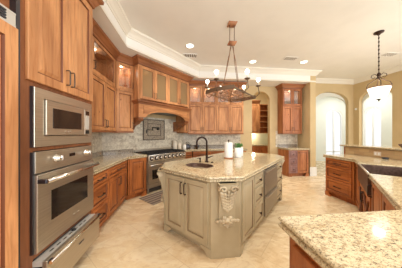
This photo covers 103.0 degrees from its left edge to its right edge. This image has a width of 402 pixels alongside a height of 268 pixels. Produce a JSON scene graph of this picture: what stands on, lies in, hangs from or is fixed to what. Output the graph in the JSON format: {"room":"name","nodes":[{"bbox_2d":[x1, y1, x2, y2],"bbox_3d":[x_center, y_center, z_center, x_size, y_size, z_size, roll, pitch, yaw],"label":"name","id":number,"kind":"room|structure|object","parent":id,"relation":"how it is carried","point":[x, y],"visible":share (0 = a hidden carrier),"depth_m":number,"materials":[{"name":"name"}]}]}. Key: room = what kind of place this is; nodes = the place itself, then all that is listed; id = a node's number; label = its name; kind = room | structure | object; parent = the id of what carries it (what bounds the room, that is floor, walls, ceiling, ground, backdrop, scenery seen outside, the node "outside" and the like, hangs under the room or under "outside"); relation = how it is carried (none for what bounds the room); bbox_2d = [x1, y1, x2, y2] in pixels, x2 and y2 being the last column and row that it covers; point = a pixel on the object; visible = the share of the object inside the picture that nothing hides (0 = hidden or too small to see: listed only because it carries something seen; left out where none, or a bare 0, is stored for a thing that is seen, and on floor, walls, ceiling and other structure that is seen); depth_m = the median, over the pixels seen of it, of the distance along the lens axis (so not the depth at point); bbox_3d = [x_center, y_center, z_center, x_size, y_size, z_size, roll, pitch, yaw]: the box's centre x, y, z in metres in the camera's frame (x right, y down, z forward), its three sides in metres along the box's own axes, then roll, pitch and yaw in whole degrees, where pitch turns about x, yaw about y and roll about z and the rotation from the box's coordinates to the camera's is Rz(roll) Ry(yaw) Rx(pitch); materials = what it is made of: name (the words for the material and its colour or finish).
{"room":"kitchen","nodes":[
{"label":"kitchen","id":0,"kind":"room"},
{"bbox_2d":[147,114,175,119],"bbox_3d":[-1.476,-0.160,4.503,0.186,3.100,2.652,0,0,39],"label":"wall","id":1,"kind":"structure","parent":0,"point":[149,115],"depth_m":4.75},
{"bbox_2d":[115,53,133,132],"bbox_3d":[-1.776,-0.870,3.613,0.452,1.680,0.390,0,0,39],"label":"upper cabinet","id":2,"kind":"object","parent":1,"relation":"attached to","point":[124,64],"visible":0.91,"depth_m":3.54,"materials":[{"name":"brown wood"}]},
{"bbox_2d":[102,117,182,152],"bbox_3d":[-1.387,0.005,4.461,0.012,0.930,2.490,0,0,39],"label":"backsplash","id":3,"kind":"structure","parent":1,"relation":"attached to","point":[110,141],"depth_m":4.16,"materials":[{"name":"tile"}]},
{"bbox_2d":[143,119,164,139],"bbox_3d":[-1.313,-0.117,4.513,0.028,0.575,0.700,0,0,39],"label":"tile inset","id":4,"kind":"structure","parent":1,"relation":"attached to","point":[156,134],"depth_m":4.49,"materials":[{"name":"grey tile"}]},
{"bbox_2d":[132,54,193,131],"bbox_3d":[-1.052,-0.890,4.338,0.662,1.639,1.820,0,0,39],"label":"range hood","id":5,"kind":"object","parent":1,"relation":"attached to","point":[159,89],"visible":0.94,"depth_m":3.97,"materials":[{"name":"brown wood"}]},
{"bbox_2d":[177,124,187,132],"bbox_3d":[-0.568,-0.870,5.110,0.452,1.680,0.155,0,0,39],"label":"upper cabinet","id":6,"kind":"object","parent":1,"relation":"attached to","point":[184,129],"visible":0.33,"depth_m":5.05,"materials":[{"name":"brown wood"}]},
{"bbox_2d":[73,161,359,267],"bbox_3d":[3.102,1.440,2.971,10.700,0.100,10.250,0,0,-6],"label":"floor","id":7,"kind":"structure","parent":0,"point":[134,235],"depth_m":2.15,"materials":[{"name":"tile"}]},
{"bbox_2d":[0,0,19,267],"bbox_3d":[-1.501,-0.160,0.579,0.709,3.100,1.015,0,0,-6],"label":"refrigerator","id":8,"kind":"object","parent":7,"relation":"on","point":[9,9],"visible":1,"depth_m":1.03,"materials":[{"name":"brown wood"}]},
{"bbox_2d":[20,0,103,267],"bbox_3d":[-1.567,-0.160,1.570,0.788,3.100,0.965,0,0,-6],"label":"tall cabinet","id":9,"kind":"object","parent":7,"relation":"on","point":[56,36],"depth_m":1.39,"materials":[{"name":"brown wood"}]},
{"bbox_2d":[30,86,91,147],"bbox_3d":[-1.550,-0.129,1.553,0.538,0.462,0.772,0,0,-6],"label":"microwave","id":10,"kind":"object","parent":9,"relation":"in","point":[55,119],"visible":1,"depth_m":1.41,"materials":[{"name":"metal"}]},
{"bbox_2d":[30,145,99,255],"bbox_3d":[-1.536,0.524,1.555,0.667,0.772,0.772,0,0,-6],"label":"oven","id":11,"kind":"object","parent":9,"relation":"in","point":[61,179],"visible":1,"depth_m":1.39,"materials":[{"name":"grey metal"}]},
{"bbox_2d":[91,169,107,227],"bbox_3d":[-1.685,0.960,2.186,0.673,0.860,0.455,0,0,-6],"label":"base cabinet","id":12,"kind":"object","parent":7,"relation":"on","point":[100,183],"visible":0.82,"depth_m":2.23,"materials":[{"name":"brown wood"}]},
{"bbox_2d":[102,160,126,224],"bbox_3d":[-1.755,0.960,2.837,0.673,0.860,0.850,0,0,-6],"label":"base cabinet","id":13,"kind":"object","parent":7,"relation":"on","point":[117,174],"visible":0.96,"depth_m":2.76,"materials":[{"name":"brown wood"}]},
{"bbox_2d":[91,149,146,174],"bbox_3d":[-1.631,0.449,3.007,0.950,0.158,2.074,0,0,-6],"label":"countertop","id":14,"kind":"structure","parent":13,"relation":"on","point":[110,158],"depth_m":3.20,"materials":[{"name":"beige stone"}]},
{"bbox_2d":[125,157,146,199],"bbox_3d":[-1.607,0.960,3.671,0.622,0.860,0.430,0,0,39],"label":"base cabinet","id":15,"kind":"object","parent":7,"relation":"on","point":[136,168],"visible":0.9,"depth_m":3.45,"materials":[{"name":"brown wood"}]},
{"bbox_2d":[139,190,162,204],"bbox_3d":[-0.748,1.385,3.765,0.520,0.008,1.240,0,0,39],"label":"floor mat","id":16,"kind":"object","parent":7,"relation":"on","point":[154,198],"visible":0.43,"depth_m":3.43,"materials":[{"name":"brown fabric"}]},
{"bbox_2d":[134,147,185,193],"bbox_3d":[-1.042,0.895,4.290,0.704,0.990,1.212,0,0,39],"label":"range","id":17,"kind":"object","parent":7,"relation":"on","point":[156,157],"visible":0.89,"depth_m":3.88,"materials":[{"name":"metal"}]},
{"bbox_2d":[139,150,183,154],"bbox_3d":[-1.060,0.482,4.302,0.580,0.015,1.195,0,0,39],"label":"cooktop","id":18,"kind":"object","parent":17,"relation":"in","point":[147,152],"depth_m":4.13,"materials":[{"name":"black metal"}]},
{"bbox_2d":[185,152,191,158],"bbox_3d":[-0.581,0.960,4.910,0.663,0.860,0.300,0,0,39],"label":"base cabinet","id":19,"kind":"object","parent":7,"relation":"on","point":[188,154],"visible":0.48,"depth_m":4.71,"materials":[{"name":"brown wood"}]},
{"bbox_2d":[192,151,210,157],"bbox_3d":[0.003,0.960,5.168,0.560,0.860,0.663,0,0,-6],"label":"base cabinet","id":20,"kind":"object","parent":7,"relation":"on","point":[194,153],"visible":0.22,"depth_m":4.88,"materials":[{"name":"brown wood"}]},
{"bbox_2d":[211,151,223,153],"bbox_3d":[0.562,0.960,5.228,0.560,0.860,0.663,0,0,-6],"label":"base cabinet","id":21,"kind":"object","parent":7,"relation":"on","point":[212,152],"visible":0.02,"depth_m":4.93,"materials":[{"name":"brown wood"}]},
{"bbox_2d":[157,159,284,258],"bbox_3d":[0.581,0.959,2.996,1.382,0.862,2.599,0,0,38],"label":"kitchen island","id":22,"kind":"object","parent":7,"relation":"on","point":[217,217],"visible":0.76,"depth_m":1.88,"materials":[{"name":"beige paint"}]},
{"bbox_2d":[161,152,284,182],"bbox_3d":[0.579,0.499,3.010,1.388,0.058,2.604,0,0,39],"label":"island countertop","id":23,"kind":"structure","parent":22,"relation":"on","point":[249,164],"depth_m":2.28,"materials":[{"name":"beige stone"}]},
{"bbox_2d":[186,163,213,167],"bbox_3d":[-0.024,0.535,2.391,0.445,0.139,0.318,0,0,36],"label":"bar sink","id":24,"kind":"object","parent":23,"relation":"in","point":[196,165],"visible":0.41,"depth_m":2.53,"materials":[{"name":"orange metal"}]},
{"bbox_2d":[196,136,212,161],"bbox_3d":[0.057,0.255,2.666,0.305,0.431,0.064,0,0,-14],"label":"faucet","id":25,"kind":"object","parent":23,"relation":"on","point":[198,138],"visible":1,"depth_m":2.66,"materials":[{"name":"black metal"}]},
{"bbox_2d":[224,140,233,158],"bbox_3d":[0.534,0.290,3.094,0.190,0.360,0.190,0,0,-6],"label":"paper towel holder","id":26,"kind":"object","parent":23,"relation":"on","point":[228,146],"visible":1,"depth_m":3.03,"materials":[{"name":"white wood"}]},
{"bbox_2d":[234,143,241,157],"bbox_3d":[0.743,0.328,3.223,0.166,0.284,0.143,0,0,-6],"label":"potted plant","id":27,"kind":"object","parent":23,"relation":"on","point":[238,148],"visible":1,"depth_m":3.17,"materials":[{"name":"white ceramic"}]},
{"bbox_2d":[263,164,278,216],"bbox_3d":[1.189,0.902,2.693,0.070,0.715,0.720,0,0,39],"label":"dishwasher","id":28,"kind":"object","parent":22,"relation":"in","point":[270,187],"visible":0.98,"depth_m":2.58,"materials":[{"name":"metal"}]},
{"bbox_2d":[252,146,267,153],"bbox_3d":[2.591,0.960,7.276,1.500,0.860,0.641,0,0,-6],"label":"base cabinet","id":29,"kind":"object","parent":7,"relation":"on","point":[255,149],"visible":0.27,"depth_m":7.00,"materials":[{"name":"brown wood"}]},
{"bbox_2d":[252,144,267,145],"bbox_3d":[2.590,0.499,7.294,1.540,0.058,0.615,0,0,-6],"label":"countertop","id":30,"kind":"structure","parent":29,"relation":"on","point":[252,144],"depth_m":7.09,"materials":[{"name":"beige stone"}]},
{"bbox_2d":[278,149,308,176],"bbox_3d":[3.164,0.960,5.494,0.700,0.860,0.627,0,0,-6],"label":"base cabinet","id":31,"kind":"object","parent":7,"relation":"on","point":[295,163],"visible":0.99,"depth_m":5.23,"materials":[{"name":"brown wood"}]},
{"bbox_2d":[277,144,309,149],"bbox_3d":[3.172,0.449,5.517,0.760,0.158,0.617,0,0,-6],"label":"countertop","id":32,"kind":"structure","parent":31,"relation":"on","point":[280,146],"depth_m":5.57,"materials":[{"name":"beige stone"}]},
{"bbox_2d":[289,236,321,267],"bbox_3d":[1.010,0.964,0.330,0.972,0.853,1.242,0,0,-6],"label":"base cabinet","id":33,"kind":"object","parent":7,"relation":"on","point":[298,258],"visible":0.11,"depth_m":0.78,"materials":[{"name":"brown wood"}]},
{"bbox_2d":[278,154,401,267],"bbox_3d":[2.031,0.502,1.696,3.320,0.065,3.840,0,0,-6],"label":"countertop","id":34,"kind":"structure","parent":33,"relation":"on","point":[372,239],"depth_m":0.78,"materials":[{"name":"beige stone"}]},
{"bbox_2d":[357,163,401,195],"bbox_3d":[2.500,0.604,2.108,0.547,0.270,0.913,0,0,39],"label":"farmhouse sink","id":35,"kind":"object","parent":34,"relation":"in","point":[364,170],"visible":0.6,"depth_m":2.37,"materials":[{"name":"orange metal"}]},
{"bbox_2d":[325,158,356,205],"bbox_3d":[3.169,0.960,3.406,0.663,0.860,0.620,0,0,-6],"label":"base cabinet","id":36,"kind":"object","parent":7,"relation":"on","point":[340,174],"visible":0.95,"depth_m":3.30,"materials":[{"name":"brown wood"}]},
{"bbox_2d":[356,164,371,211],"bbox_3d":[2.701,0.960,2.287,0.661,0.860,1.420,0,0,39],"label":"base cabinet","id":37,"kind":"object","parent":7,"relation":"on","point":[364,203],"visible":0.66,"depth_m":2.35,"materials":[{"name":"brown wood"}]},
{"bbox_2d":[340,144,401,159],"bbox_3d":[3.867,0.825,1.977,0.490,1.130,4.010,0,0,-6],"label":"half wall","id":38,"kind":"structure","parent":7,"relation":"on","point":[395,153],"depth_m":3.32,"materials":[{"name":"beige stone"}]},
{"bbox_2d":[367,183,395,210],"bbox_3d":[1.908,0.960,1.385,0.561,0.860,0.950,0,0,39],"label":"base cabinet","id":39,"kind":"object","parent":7,"relation":"on","point":[379,202],"visible":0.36,"depth_m":1.60,"materials":[{"name":"brown wood"}]},
{"bbox_3d":[1.120,0.960,5.287,0.560,0.860,0.663,0,0,-6],"label":"cabinet","id":40,"kind":"object","parent":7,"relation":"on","visible":0},
{"bbox_2d":[171,145,247,151],"bbox_3d":[0.253,0.449,5.096,2.394,0.158,0.834,0,0,-6],"label":"countertop","id":41,"kind":"structure","parent":40,"relation":"on","point":[201,147],"depth_m":5.19,"materials":[{"name":"beige stone"}]},
{"bbox_2d":[173,140,176,148],"bbox_3d":[-0.814,0.335,4.990,0.136,0.270,0.136,0,0,-6],"label":"canister","id":42,"kind":"object","parent":41,"relation":"on","point":[174,141],"visible":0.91,"depth_m":4.93,"materials":[{"name":"beige ceramic"}]},
{"bbox_2d":[240,86,277,154],"bbox_3d":[1.449,-0.160,5.731,4.200,3.100,0.150,0,0,-6],"label":"wall","id":43,"kind":"structure","parent":0,"point":[271,93],"depth_m":5.76,"materials":[{"name":"beige paint"}]},
{"bbox_2d":[188,80,202,133],"bbox_3d":[-0.200,-0.840,5.242,0.456,1.700,0.452,0,0,-6],"label":"upper cabinet","id":44,"kind":"object","parent":43,"relation":"attached to","point":[195,86],"visible":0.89,"depth_m":5.11,"materials":[{"name":"brown wood"}]},
{"bbox_2d":[202,80,216,133],"bbox_3d":[0.255,-0.840,5.291,0.456,1.700,0.452,0,0,-6],"label":"upper cabinet","id":45,"kind":"object","parent":43,"relation":"attached to","point":[208,104],"visible":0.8,"depth_m":5.16,"materials":[{"name":"brown wood"}]},
{"bbox_2d":[183,133,239,144],"bbox_3d":[0.394,0.130,5.537,2.000,0.680,0.012,0,0,-6],"label":"backsplash","id":46,"kind":"structure","parent":43,"relation":"attached to","point":[213,139],"depth_m":5.53,"materials":[{"name":"tile"}]},
{"bbox_2d":[216,81,230,133],"bbox_3d":[0.710,-0.840,5.340,0.456,1.700,0.452,0,0,-6],"label":"upper cabinet","id":47,"kind":"object","parent":43,"relation":"attached to","point":[222,108],"visible":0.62,"depth_m":5.21,"materials":[{"name":"brown wood"}]},
{"bbox_2d":[230,81,246,133],"bbox_3d":[1.210,-0.840,5.393,0.546,1.700,0.452,0,0,-6],"label":"upper cabinet","id":48,"kind":"object","parent":43,"relation":"attached to","point":[236,108],"visible":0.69,"depth_m":5.25,"materials":[{"name":"brown wood"}]},
{"bbox_2d":[276,131,296,146],"bbox_3d":[3.118,0.180,5.828,0.840,0.580,0.012,0,0,-6],"label":"backsplash","id":49,"kind":"structure","parent":43,"relation":"attached to","point":[280,138],"depth_m":5.82,"materials":[{"name":"tile"}]},
{"bbox_2d":[275,83,305,133],"bbox_3d":[3.145,-0.855,5.628,0.890,1.710,0.407,0,0,-6],"label":"upper cabinet","id":50,"kind":"object","parent":43,"relation":"attached to","point":[289,94],"visible":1,"depth_m":5.53,"materials":[{"name":"brown wood"}]},
{"bbox_2d":[252,93,267,103],"bbox_3d":[2.100,-0.340,7.641,2.600,3.460,0.150,0,0,-6],"label":"wall","id":51,"kind":"structure","parent":0,"point":[261,96],"depth_m":7.65,"materials":[{"name":"beige paint"}]},
{"bbox_2d":[252,100,260,132],"bbox_3d":[2.396,-0.770,7.365,0.510,1.480,0.462,0,0,-6],"label":"upper cabinet","id":52,"kind":"object","parent":51,"relation":"attached to","point":[255,103],"visible":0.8,"depth_m":7.23,"materials":[{"name":"brown wood"}]},
{"bbox_2d":[252,133,267,143],"bbox_3d":[2.551,0.220,7.608,1.690,0.500,0.012,0,0,-6],"label":"backsplash","id":53,"kind":"structure","parent":51,"relation":"attached to","point":[257,138],"depth_m":7.63,"materials":[{"name":"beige tile"}]},
{"bbox_2d":[260,104,267,132],"bbox_3d":[2.912,-0.695,7.477,0.520,1.330,0.350,0,0,-6],"label":"open shelves","id":54,"kind":"object","parent":51,"relation":"attached to","point":[263,107],"visible":0.58,"depth_m":7.63,"materials":[{"name":"brown wood"}]},
{"bbox_2d":[119,0,401,78],"bbox_3d":[3.054,-2.120,3.419,10.700,0.100,9.350,0,0,-6],"label":"ceiling","id":55,"kind":"structure","parent":0,"point":[336,38],"depth_m":3.20,"materials":[{"name":"beige paint"}]},
{"bbox_2d":[183,53,196,57],"bbox_3d":[-0.289,-2.063,4.213,0.360,0.011,0.200,0,0,-6],"label":"ceiling vent","id":56,"kind":"object","parent":55,"relation":"in","point":[188,55],"visible":0.94,"depth_m":4.21,"materials":[{"name":"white metal"}]},
{"bbox_2d":[185,43,194,48],"bbox_3d":[-0.260,-2.066,3.754,0.220,0.009,0.220,0,0,-6],"label":"recessed light","id":57,"kind":"object","parent":55,"relation":"in","point":[188,45],"visible":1,"depth_m":3.73,"materials":[{"name":"white"}]},
{"bbox_2d":[205,21,260,102],"bbox_3d":[0.584,-1.343,3.009,0.888,1.449,1.150,0,0,39],"label":"chandelier","id":58,"kind":"object","parent":55,"relation":"hanging from","point":[231,24],"visible":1,"depth_m":2.94,"materials":[{"name":"orange metal"}]},
{"bbox_2d":[282,56,298,60],"bbox_3d":[2.438,-2.063,4.384,0.360,0.011,0.200,0,0,-6],"label":"ceiling vent","id":59,"kind":"object","parent":55,"relation":"in","point":[287,58],"visible":1,"depth_m":4.38,"materials":[{"name":"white metal"}]},
{"bbox_2d":[366,30,391,100],"bbox_3d":[3.615,-1.365,3.252,0.356,1.409,0.356,0,0,-6],"label":"pendant lamp","id":60,"kind":"object","parent":55,"relation":"hanging from","point":[378,92],"visible":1,"depth_m":3.21,"materials":[{"name":"white glass"}]},
{"bbox_2d":[379,52,398,56],"bbox_3d":[4.885,-2.063,4.163,0.360,0.011,0.200,0,0,-6],"label":"ceiling vent","id":61,"kind":"object","parent":55,"relation":"in","point":[388,54],"visible":0.97,"depth_m":4.16,"materials":[{"name":"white metal"}]},
{"bbox_2d":[297,76,315,175],"bbox_3d":[3.663,-0.340,5.722,0.200,3.460,0.860,0,0,-6],"label":"wall","id":62,"kind":"structure","parent":0,"point":[307,139],"depth_m":5.32,"materials":[{"name":"beige paint"}]},
{"bbox_2d":[93,0,315,86],"bbox_3d":[-0.258,-1.891,2.918,3.894,0.358,9.349,0,0,33],"label":"trim","id":63,"kind":"structure","parent":62,"relation":"attached to","point":[99,16],"depth_m":3.88,"materials":[{"name":"white paint"}]},
{"bbox_2d":[310,167,316,175],"bbox_3d":[3.676,1.240,5.622,0.245,0.300,0.700,0,0,-6],"label":"baseboard","id":64,"kind":"structure","parent":62,"relation":"attached to","point":[313,170],"depth_m":5.27,"materials":[{"name":"white"}]},
{"bbox_2d":[316,97,345,160],"bbox_3d":[5.633,-0.340,8.220,4.250,3.460,0.150,0,0,-6],"label":"wall","id":65,"kind":"structure","parent":0,"point":[324,105],"depth_m":8.22,"materials":[{"name":"white paint"}]},
{"bbox_2d":[105,0,401,84],"bbox_3d":[1.820,-1.995,3.196,10.187,0.150,4.948,0,0,-35],"label":"trim","id":66,"kind":"structure","parent":65,"relation":"attached to","point":[115,6],"depth_m":4.83,"materials":[{"name":"white paint"}]},
{"bbox_2d":[326,110,341,153],"bbox_3d":[6.893,0.005,8.337,0.980,2.530,0.075,0,0,-6],"label":"window","id":67,"kind":"structure","parent":65,"relation":"in","point":[337,111],"depth_m":8.34,"materials":[{"name":"white"}]},
{"bbox_2d":[316,93,345,104],"bbox_3d":[4.873,-0.340,6.254,2.320,3.460,0.059,0,0,-6],"label":"wall","id":68,"kind":"structure","parent":0,"point":[319,96],"depth_m":6.24,"materials":[{"name":"beige paint"}]},
{"bbox_2d":[316,83,352,144],"bbox_3d":[4.823,-0.340,6.157,2.200,3.460,0.120,0,0,-6],"label":"wall","id":69,"kind":"structure","parent":0,"point":[345,91],"depth_m":6.20,"materials":[{"name":"beige paint"}]},
{"bbox_2d":[353,71,401,146],"bbox_3d":[6.170,-0.340,4.466,0.120,3.460,3.770,0,0,-6],"label":"wall","id":70,"kind":"structure","parent":0,"point":[359,89],"depth_m":5.10,"materials":[{"name":"beige paint"}]},
{"bbox_2d":[364,93,391,146],"bbox_3d":[8.081,-0.340,6.018,0.150,3.460,5.050,0,0,-6],"label":"wall","id":71,"kind":"structure","parent":0,"point":[385,104],"depth_m":6.86,"materials":[{"name":"white paint"}]},
{"bbox_2d":[364,107,381,145],"bbox_3d":[7.921,0.010,7.353,0.075,2.520,0.720,0,0,-6],"label":"window","id":72,"kind":"structure","parent":71,"relation":"in","point":[372,108],"depth_m":7.36,"materials":[{"name":"white"}]},
{"bbox_3d":[-1.972,-0.340,0.855,0.160,3.460,5.320,0,0,-6],"label":"wall","id":73,"kind":"structure","parent":0,"visible":0},
{"bbox_2d":[91,132,101,152],"bbox_3d":[-2.084,0.130,2.711,0.012,0.680,1.575,0,0,-6],"label":"backsplash","id":74,"kind":"structure","parent":73,"relation":"attached to","point":[96,143],"depth_m":3.27,"materials":[{"name":"tile"}]},
{"bbox_2d":[91,22,119,132],"bbox_3d":[-1.872,-0.870,2.897,0.452,1.680,0.955,0,0,-6],"label":"upper cabinet","id":75,"kind":"object","parent":73,"relation":"attached to","point":[105,53],"visible":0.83,"depth_m":2.92,"materials":[{"name":"brown wood"}]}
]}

